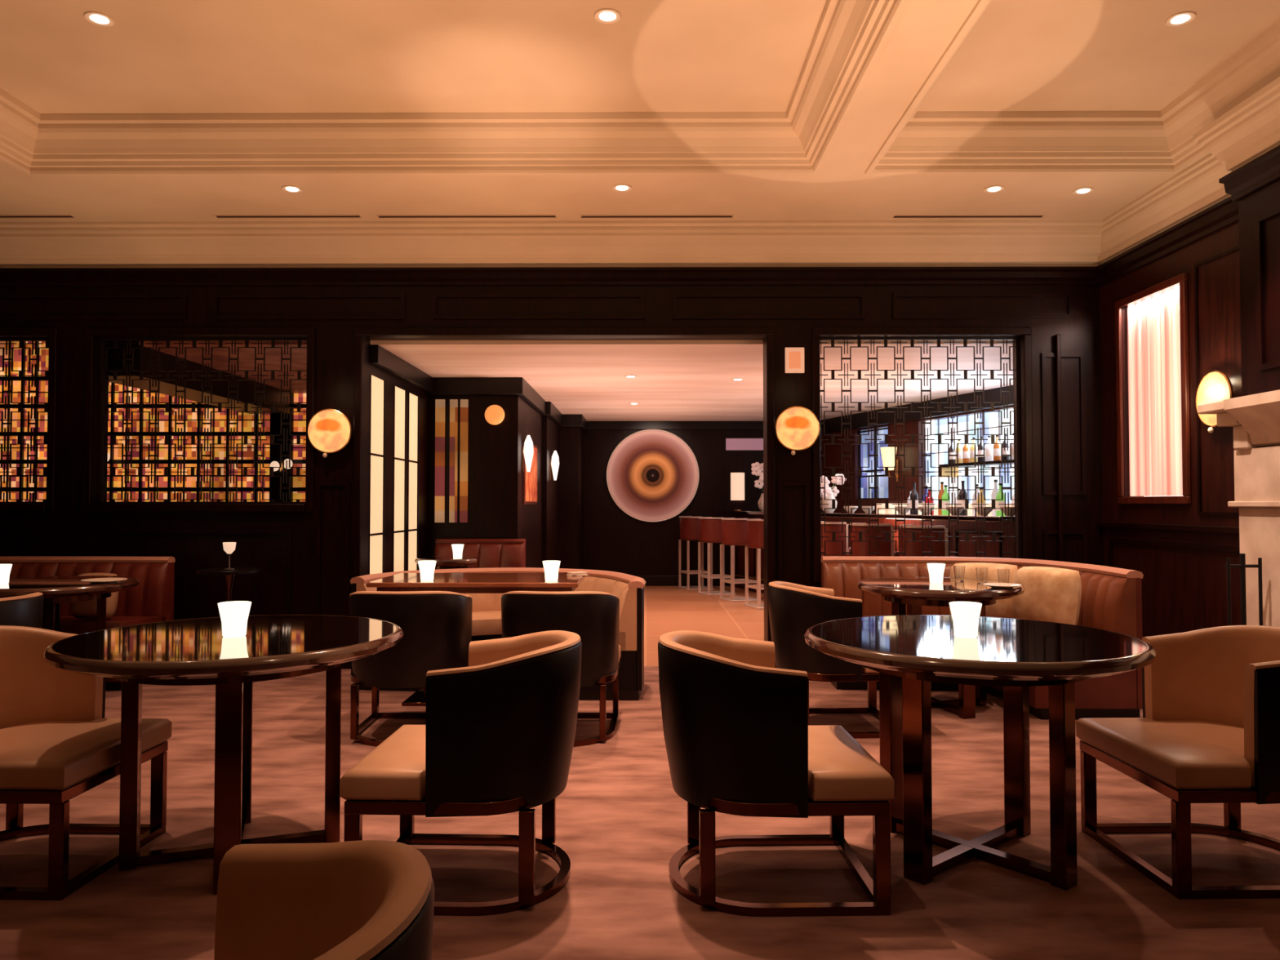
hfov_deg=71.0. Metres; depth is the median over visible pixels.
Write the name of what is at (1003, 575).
tumbler
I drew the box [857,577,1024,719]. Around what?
round table
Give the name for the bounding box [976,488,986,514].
bottle
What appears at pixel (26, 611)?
barrel chair
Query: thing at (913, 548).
bar stool
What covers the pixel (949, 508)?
serving bowl
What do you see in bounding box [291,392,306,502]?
window
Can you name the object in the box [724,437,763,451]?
panel light
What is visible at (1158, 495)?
window
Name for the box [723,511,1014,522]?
countertop
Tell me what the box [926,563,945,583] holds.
candle cup
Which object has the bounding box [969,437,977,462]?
bottle
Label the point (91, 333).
trim
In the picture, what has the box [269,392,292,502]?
wall
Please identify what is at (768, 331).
trim
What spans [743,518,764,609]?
bar stool
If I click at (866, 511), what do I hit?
serving bowl
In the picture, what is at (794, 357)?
framed picture
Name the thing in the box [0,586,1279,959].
floor
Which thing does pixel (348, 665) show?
baseboard
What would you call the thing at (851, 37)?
trim
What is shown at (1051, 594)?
pillow
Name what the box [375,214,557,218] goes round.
ceiling vent
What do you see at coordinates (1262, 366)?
trim
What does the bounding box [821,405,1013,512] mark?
wall
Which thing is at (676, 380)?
ceiling
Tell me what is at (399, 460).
window
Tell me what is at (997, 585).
plate
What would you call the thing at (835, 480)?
vase
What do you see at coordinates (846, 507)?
serving bowl
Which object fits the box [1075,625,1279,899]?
barrel chair
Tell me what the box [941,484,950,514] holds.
bottle
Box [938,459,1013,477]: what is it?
shelf
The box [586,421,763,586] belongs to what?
trim
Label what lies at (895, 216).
ceiling vent
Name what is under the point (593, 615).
barrel chair
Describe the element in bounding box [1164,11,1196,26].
recessed light
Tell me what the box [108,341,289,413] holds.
trim
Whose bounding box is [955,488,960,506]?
bottle
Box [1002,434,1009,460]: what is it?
bottle
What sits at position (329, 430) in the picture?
sconce
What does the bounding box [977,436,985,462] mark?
bottle
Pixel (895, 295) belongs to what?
trim
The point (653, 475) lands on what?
artwork
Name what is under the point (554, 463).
sconce
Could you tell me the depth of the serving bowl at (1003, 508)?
7.42 m
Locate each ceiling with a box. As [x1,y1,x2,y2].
[0,0,1279,221]
[138,340,1013,421]
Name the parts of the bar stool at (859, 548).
rail, seat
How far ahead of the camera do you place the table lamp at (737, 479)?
12.95 m
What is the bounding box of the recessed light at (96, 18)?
[83,11,115,26]
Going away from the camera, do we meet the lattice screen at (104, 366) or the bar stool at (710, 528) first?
the lattice screen at (104, 366)
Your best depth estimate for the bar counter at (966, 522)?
8.29 m
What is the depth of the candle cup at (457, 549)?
7.56 m
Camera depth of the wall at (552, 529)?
8.52 m
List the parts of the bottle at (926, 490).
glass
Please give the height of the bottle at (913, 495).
0.380 m
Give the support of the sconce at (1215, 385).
attached to the wall at (1184, 589)
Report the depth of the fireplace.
4.35 m
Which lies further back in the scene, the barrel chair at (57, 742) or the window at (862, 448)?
the window at (862, 448)
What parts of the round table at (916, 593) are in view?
leg, leg, leg, leg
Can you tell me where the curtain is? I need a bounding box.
[1127,285,1182,496]
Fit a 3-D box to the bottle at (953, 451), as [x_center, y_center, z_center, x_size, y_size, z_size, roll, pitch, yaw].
[3.440,-0.307,9.890,0.078,0.270,0.078,0,-1,0]
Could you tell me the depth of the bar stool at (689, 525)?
12.37 m
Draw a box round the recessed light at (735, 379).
[731,377,744,380]
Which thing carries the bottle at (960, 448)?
on the shelf
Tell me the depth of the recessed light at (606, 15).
4.07 m
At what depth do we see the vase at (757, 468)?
12.23 m
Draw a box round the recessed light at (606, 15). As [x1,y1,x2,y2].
[594,8,621,23]
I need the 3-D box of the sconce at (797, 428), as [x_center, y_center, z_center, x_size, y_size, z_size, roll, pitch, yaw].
[1.129,-0.353,6.457,0.320,0.353,0.095,0,-1,0]
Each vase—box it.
[751,462,763,511]
[820,473,846,512]
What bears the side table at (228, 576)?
on the floor
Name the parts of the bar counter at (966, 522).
foot rail, panel moulding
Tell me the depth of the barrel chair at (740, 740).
2.61 m
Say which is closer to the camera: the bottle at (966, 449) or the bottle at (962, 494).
the bottle at (962, 494)
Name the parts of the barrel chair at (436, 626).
leg, seat frame, leg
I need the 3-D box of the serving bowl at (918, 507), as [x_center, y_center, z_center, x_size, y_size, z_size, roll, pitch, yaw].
[2.790,0.296,8.747,0.156,0.075,0.156,0,-1,0]
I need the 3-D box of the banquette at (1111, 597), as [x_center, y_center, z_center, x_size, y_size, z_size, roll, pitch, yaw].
[2.031,0.927,5.627,1.584,0.820,1.387,0,-1,0]
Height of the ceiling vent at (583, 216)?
0.005 m
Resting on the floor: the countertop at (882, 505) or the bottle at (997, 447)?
the countertop at (882, 505)
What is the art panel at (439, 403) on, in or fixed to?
attached to the wall at (552, 529)
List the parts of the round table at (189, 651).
leg, leg, leg, leg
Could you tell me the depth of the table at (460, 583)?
5.14 m
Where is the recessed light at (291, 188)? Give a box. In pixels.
[281,185,302,192]
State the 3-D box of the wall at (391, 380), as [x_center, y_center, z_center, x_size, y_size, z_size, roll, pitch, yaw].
[-2.076,0.199,7.595,0.120,2.380,1.810,0,-1,0]
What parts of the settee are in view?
rail, panel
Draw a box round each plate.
[80,577,127,583]
[982,582,1021,588]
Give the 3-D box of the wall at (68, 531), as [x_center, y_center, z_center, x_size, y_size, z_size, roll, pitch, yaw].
[-1.812,-0.362,6.612,10.700,3.450,0.180,0,-1,0]
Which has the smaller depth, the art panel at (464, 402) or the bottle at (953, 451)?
the art panel at (464, 402)
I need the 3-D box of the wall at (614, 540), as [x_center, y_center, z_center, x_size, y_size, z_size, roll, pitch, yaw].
[-1.524,0.342,13.080,15.200,2.380,0.150,0,-1,0]
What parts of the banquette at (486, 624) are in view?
backrest, rail, seat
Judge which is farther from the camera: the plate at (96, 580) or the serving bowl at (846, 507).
the serving bowl at (846, 507)
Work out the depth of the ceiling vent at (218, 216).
6.12 m
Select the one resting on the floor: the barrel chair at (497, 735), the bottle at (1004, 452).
the barrel chair at (497, 735)
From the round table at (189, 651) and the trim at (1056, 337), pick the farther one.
the trim at (1056, 337)
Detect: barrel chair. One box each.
[0,591,43,628]
[0,625,171,900]
[213,840,434,959]
[340,630,582,915]
[348,591,471,746]
[501,591,621,746]
[657,630,893,916]
[768,581,879,738]
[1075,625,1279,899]
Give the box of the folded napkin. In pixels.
[566,571,588,576]
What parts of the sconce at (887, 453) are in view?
lamp shade, plate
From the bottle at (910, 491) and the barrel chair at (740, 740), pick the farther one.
the bottle at (910, 491)
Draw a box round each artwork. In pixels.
[523,440,537,504]
[606,429,699,522]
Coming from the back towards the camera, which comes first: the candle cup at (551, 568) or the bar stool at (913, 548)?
the bar stool at (913, 548)
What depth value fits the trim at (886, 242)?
6.36 m
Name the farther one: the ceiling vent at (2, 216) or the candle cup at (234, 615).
the ceiling vent at (2, 216)
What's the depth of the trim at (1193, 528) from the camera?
5.54 m
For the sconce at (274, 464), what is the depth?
9.50 m
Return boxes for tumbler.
[953,565,964,581]
[975,567,987,583]
[997,568,1009,582]
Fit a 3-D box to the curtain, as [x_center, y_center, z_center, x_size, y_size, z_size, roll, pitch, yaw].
[3.367,-0.548,5.837,0.041,1.302,0.690,0,-1,0]
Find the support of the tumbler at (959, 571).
on the round table at (916, 593)
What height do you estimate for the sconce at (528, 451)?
0.360 m
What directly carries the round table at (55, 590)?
on the floor
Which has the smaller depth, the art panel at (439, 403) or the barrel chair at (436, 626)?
the barrel chair at (436, 626)
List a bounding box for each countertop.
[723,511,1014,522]
[876,503,1011,515]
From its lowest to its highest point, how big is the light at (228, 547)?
0.181 m
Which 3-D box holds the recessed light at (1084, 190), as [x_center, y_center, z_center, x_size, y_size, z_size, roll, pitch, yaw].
[2.776,-1.808,5.617,0.124,0.011,0.124,0,-1,0]
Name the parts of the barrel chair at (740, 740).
leg, leg, seat frame, leg, seat, leg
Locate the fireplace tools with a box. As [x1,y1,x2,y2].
[1224,553,1262,626]
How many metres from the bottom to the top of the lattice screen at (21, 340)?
1.226 m
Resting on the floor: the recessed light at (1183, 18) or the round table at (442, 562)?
the round table at (442, 562)
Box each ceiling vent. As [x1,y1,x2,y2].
[0,214,75,218]
[213,214,362,218]
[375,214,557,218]
[579,214,733,218]
[891,214,1045,218]
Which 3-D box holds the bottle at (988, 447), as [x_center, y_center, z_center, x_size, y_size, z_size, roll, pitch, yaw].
[3.622,-0.323,9.302,0.078,0.270,0.078,0,-1,0]
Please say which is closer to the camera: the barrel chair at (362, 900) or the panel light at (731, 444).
the barrel chair at (362, 900)
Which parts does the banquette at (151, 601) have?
backrest, rail, seat, panel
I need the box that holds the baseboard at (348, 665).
[341,661,776,669]
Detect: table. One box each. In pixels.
[0,575,139,631]
[42,614,404,894]
[195,567,261,601]
[366,573,586,706]
[414,555,478,569]
[804,614,1156,889]
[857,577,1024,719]
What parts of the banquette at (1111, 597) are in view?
backrest, rail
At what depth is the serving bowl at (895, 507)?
8.90 m
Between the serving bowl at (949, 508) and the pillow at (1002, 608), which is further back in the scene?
the serving bowl at (949, 508)
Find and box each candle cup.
[0,564,12,584]
[217,600,251,637]
[417,560,436,581]
[451,544,463,558]
[542,560,560,581]
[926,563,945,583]
[948,601,982,638]
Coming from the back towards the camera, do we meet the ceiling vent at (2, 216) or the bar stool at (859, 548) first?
the bar stool at (859, 548)
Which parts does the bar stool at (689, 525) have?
leg, leg, rail, seat, backrest, plate, leg, leg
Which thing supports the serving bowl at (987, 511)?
on the bar counter at (966, 522)
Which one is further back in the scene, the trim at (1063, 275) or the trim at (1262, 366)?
the trim at (1063, 275)
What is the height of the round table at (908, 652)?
0.743 m
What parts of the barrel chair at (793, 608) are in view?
leg, seat frame, seat, leg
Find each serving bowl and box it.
[843,506,857,512]
[862,506,874,513]
[894,506,911,514]
[917,506,934,514]
[946,506,964,515]
[974,506,992,515]
[1000,506,1014,515]
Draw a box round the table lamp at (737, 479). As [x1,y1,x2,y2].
[730,472,744,511]
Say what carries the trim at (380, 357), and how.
attached to the wall at (391, 380)
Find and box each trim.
[0,0,909,176]
[0,219,1102,267]
[0,266,1097,286]
[0,292,1087,616]
[0,328,57,511]
[82,328,315,511]
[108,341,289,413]
[352,327,775,662]
[370,344,586,431]
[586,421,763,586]
[812,327,1034,582]
[820,385,1013,434]
[865,0,1279,173]
[1053,333,1063,561]
[1095,145,1279,287]
[1097,521,1239,534]
[1099,76,1279,264]
[1108,205,1279,567]
[1115,272,1191,504]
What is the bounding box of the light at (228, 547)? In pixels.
[222,542,235,569]
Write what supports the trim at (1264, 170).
attached to the wall at (1184, 589)
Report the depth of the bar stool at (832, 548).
8.65 m
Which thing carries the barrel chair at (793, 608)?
on the floor
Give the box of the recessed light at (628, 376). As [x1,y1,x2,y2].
[624,375,637,377]
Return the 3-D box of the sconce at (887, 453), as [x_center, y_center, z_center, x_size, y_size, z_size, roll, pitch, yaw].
[3.087,-0.193,11.083,0.230,0.420,0.200,0,-2,-17]
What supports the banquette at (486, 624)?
on the floor
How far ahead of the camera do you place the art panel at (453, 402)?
8.48 m
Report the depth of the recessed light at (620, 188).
5.55 m
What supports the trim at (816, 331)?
attached to the wall at (68, 531)
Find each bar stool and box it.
[677,515,714,590]
[696,516,736,595]
[718,517,761,602]
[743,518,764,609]
[821,521,851,555]
[849,522,899,556]
[899,524,957,556]
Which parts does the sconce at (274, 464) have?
lamp shade, plate, lamp shade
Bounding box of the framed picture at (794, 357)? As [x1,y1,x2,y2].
[784,347,804,373]
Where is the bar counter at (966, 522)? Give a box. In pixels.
[723,511,1014,593]
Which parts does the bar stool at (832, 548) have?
rail, seat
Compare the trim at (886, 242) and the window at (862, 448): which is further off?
the window at (862, 448)
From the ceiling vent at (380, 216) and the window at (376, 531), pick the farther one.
the window at (376, 531)
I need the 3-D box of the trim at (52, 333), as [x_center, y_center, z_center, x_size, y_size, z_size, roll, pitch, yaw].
[-5.079,-0.438,6.523,1.655,1.336,0.040,0,-1,0]
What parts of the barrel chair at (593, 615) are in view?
leg, seat frame, leg, seat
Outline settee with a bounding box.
[434,538,525,568]
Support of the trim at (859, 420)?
attached to the wall at (833, 451)
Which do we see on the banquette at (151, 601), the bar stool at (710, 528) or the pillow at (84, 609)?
the pillow at (84, 609)
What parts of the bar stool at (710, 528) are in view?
leg, leg, rail, backrest, seat, plate, leg, leg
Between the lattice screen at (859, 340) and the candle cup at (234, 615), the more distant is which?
the lattice screen at (859, 340)
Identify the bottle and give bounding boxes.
[906,489,912,513]
[910,482,918,513]
[922,485,928,506]
[925,488,933,513]
[937,481,944,513]
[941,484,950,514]
[949,440,955,463]
[955,440,962,463]
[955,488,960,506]
[958,480,967,514]
[962,444,969,462]
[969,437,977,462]
[972,484,979,514]
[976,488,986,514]
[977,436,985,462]
[985,435,993,461]
[991,480,999,515]
[993,435,1000,461]
[995,483,1004,515]
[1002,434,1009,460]
[1009,433,1013,459]
[1011,489,1014,506]
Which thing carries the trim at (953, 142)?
attached to the ceiling at (157, 56)
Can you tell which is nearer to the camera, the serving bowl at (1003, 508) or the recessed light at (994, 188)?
the recessed light at (994, 188)
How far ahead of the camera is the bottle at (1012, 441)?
8.92 m
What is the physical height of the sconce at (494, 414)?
0.190 m
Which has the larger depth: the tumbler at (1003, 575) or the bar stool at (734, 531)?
the bar stool at (734, 531)
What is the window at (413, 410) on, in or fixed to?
in the wall at (391, 380)
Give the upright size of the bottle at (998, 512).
0.340 m
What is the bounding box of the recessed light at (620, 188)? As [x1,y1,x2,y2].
[612,184,631,191]
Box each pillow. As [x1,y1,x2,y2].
[71,573,118,618]
[949,562,1017,618]
[1011,566,1081,625]
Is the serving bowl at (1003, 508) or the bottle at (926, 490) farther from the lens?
the bottle at (926, 490)
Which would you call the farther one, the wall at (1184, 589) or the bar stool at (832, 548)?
the bar stool at (832, 548)
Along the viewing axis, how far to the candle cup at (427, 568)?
5.18 m
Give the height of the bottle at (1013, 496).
0.300 m
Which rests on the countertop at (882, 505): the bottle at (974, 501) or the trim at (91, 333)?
the bottle at (974, 501)
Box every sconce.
[270,458,293,471]
[306,408,351,457]
[484,404,504,424]
[521,435,533,471]
[549,450,559,479]
[774,406,819,455]
[880,446,899,481]
[1195,370,1233,433]
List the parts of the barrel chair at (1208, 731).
leg, seat, seat frame, leg, leg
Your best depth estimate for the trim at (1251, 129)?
5.12 m
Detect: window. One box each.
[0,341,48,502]
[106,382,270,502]
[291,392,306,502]
[368,373,385,574]
[392,385,406,572]
[407,391,419,570]
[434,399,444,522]
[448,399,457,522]
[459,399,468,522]
[857,426,888,498]
[924,408,1013,503]
[1158,495,1183,496]
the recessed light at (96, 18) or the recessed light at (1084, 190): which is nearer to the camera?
the recessed light at (96, 18)
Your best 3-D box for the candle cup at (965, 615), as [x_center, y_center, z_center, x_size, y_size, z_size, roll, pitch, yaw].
[1.094,0.470,3.012,0.105,0.113,0.105,0,-1,0]
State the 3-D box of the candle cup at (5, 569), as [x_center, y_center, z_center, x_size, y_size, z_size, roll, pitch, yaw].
[-3.710,0.547,5.209,0.105,0.113,0.105,0,-1,0]
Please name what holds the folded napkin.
on the table at (460, 583)
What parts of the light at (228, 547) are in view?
stem, lamp shade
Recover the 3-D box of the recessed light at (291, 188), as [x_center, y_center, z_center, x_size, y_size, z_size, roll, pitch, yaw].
[-2.166,-1.808,5.586,0.124,0.011,0.124,0,-1,0]
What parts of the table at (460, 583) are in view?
foot plate, leg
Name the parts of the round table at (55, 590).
leg, leg, leg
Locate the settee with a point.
(490, 553)
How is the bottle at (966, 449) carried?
on the shelf
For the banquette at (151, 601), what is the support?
on the floor
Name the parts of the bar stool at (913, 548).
rail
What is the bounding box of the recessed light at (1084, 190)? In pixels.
[1072,186,1094,194]
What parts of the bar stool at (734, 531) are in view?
leg, leg, backrest, rail, seat, plate, leg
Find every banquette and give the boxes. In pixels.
[0,555,175,690]
[350,567,645,700]
[821,555,1143,719]
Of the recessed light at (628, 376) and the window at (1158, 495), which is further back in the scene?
the recessed light at (628, 376)
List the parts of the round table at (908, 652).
leg, leg, leg, leg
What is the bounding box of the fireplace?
[1197,389,1279,626]
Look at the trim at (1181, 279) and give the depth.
5.62 m
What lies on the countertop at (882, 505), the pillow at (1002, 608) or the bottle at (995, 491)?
the bottle at (995, 491)
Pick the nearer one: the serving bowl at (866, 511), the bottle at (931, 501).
the serving bowl at (866, 511)
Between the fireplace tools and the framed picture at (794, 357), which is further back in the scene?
the framed picture at (794, 357)
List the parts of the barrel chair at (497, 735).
leg, seat, leg, seat frame, leg, leg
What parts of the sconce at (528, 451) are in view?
plate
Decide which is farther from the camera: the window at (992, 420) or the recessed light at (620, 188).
the window at (992, 420)
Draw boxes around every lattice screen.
[0,337,48,504]
[97,337,306,504]
[819,337,1020,558]
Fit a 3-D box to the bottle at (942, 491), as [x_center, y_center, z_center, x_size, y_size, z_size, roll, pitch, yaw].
[3.349,0.209,9.937,0.092,0.380,0.092,0,-1,0]
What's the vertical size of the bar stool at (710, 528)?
1.010 m
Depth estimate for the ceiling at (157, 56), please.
4.64 m
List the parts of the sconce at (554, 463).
plate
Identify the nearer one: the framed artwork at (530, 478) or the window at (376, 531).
the window at (376, 531)
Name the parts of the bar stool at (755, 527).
leg, plate, rail, backrest, seat, leg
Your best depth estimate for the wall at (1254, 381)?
4.49 m
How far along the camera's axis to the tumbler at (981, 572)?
5.25 m
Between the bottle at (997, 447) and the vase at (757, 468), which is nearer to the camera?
the bottle at (997, 447)
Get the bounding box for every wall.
[0,284,1102,640]
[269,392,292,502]
[368,351,428,574]
[427,395,583,568]
[583,429,821,575]
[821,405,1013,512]
[1099,221,1241,637]
[1238,178,1279,396]
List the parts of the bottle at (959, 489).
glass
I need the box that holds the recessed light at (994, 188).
[983,185,1004,192]
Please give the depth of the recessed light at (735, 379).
8.56 m
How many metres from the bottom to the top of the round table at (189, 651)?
0.743 m
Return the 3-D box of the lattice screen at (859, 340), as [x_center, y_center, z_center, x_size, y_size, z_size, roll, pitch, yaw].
[2.042,-0.154,6.585,1.474,1.791,0.030,0,-1,0]

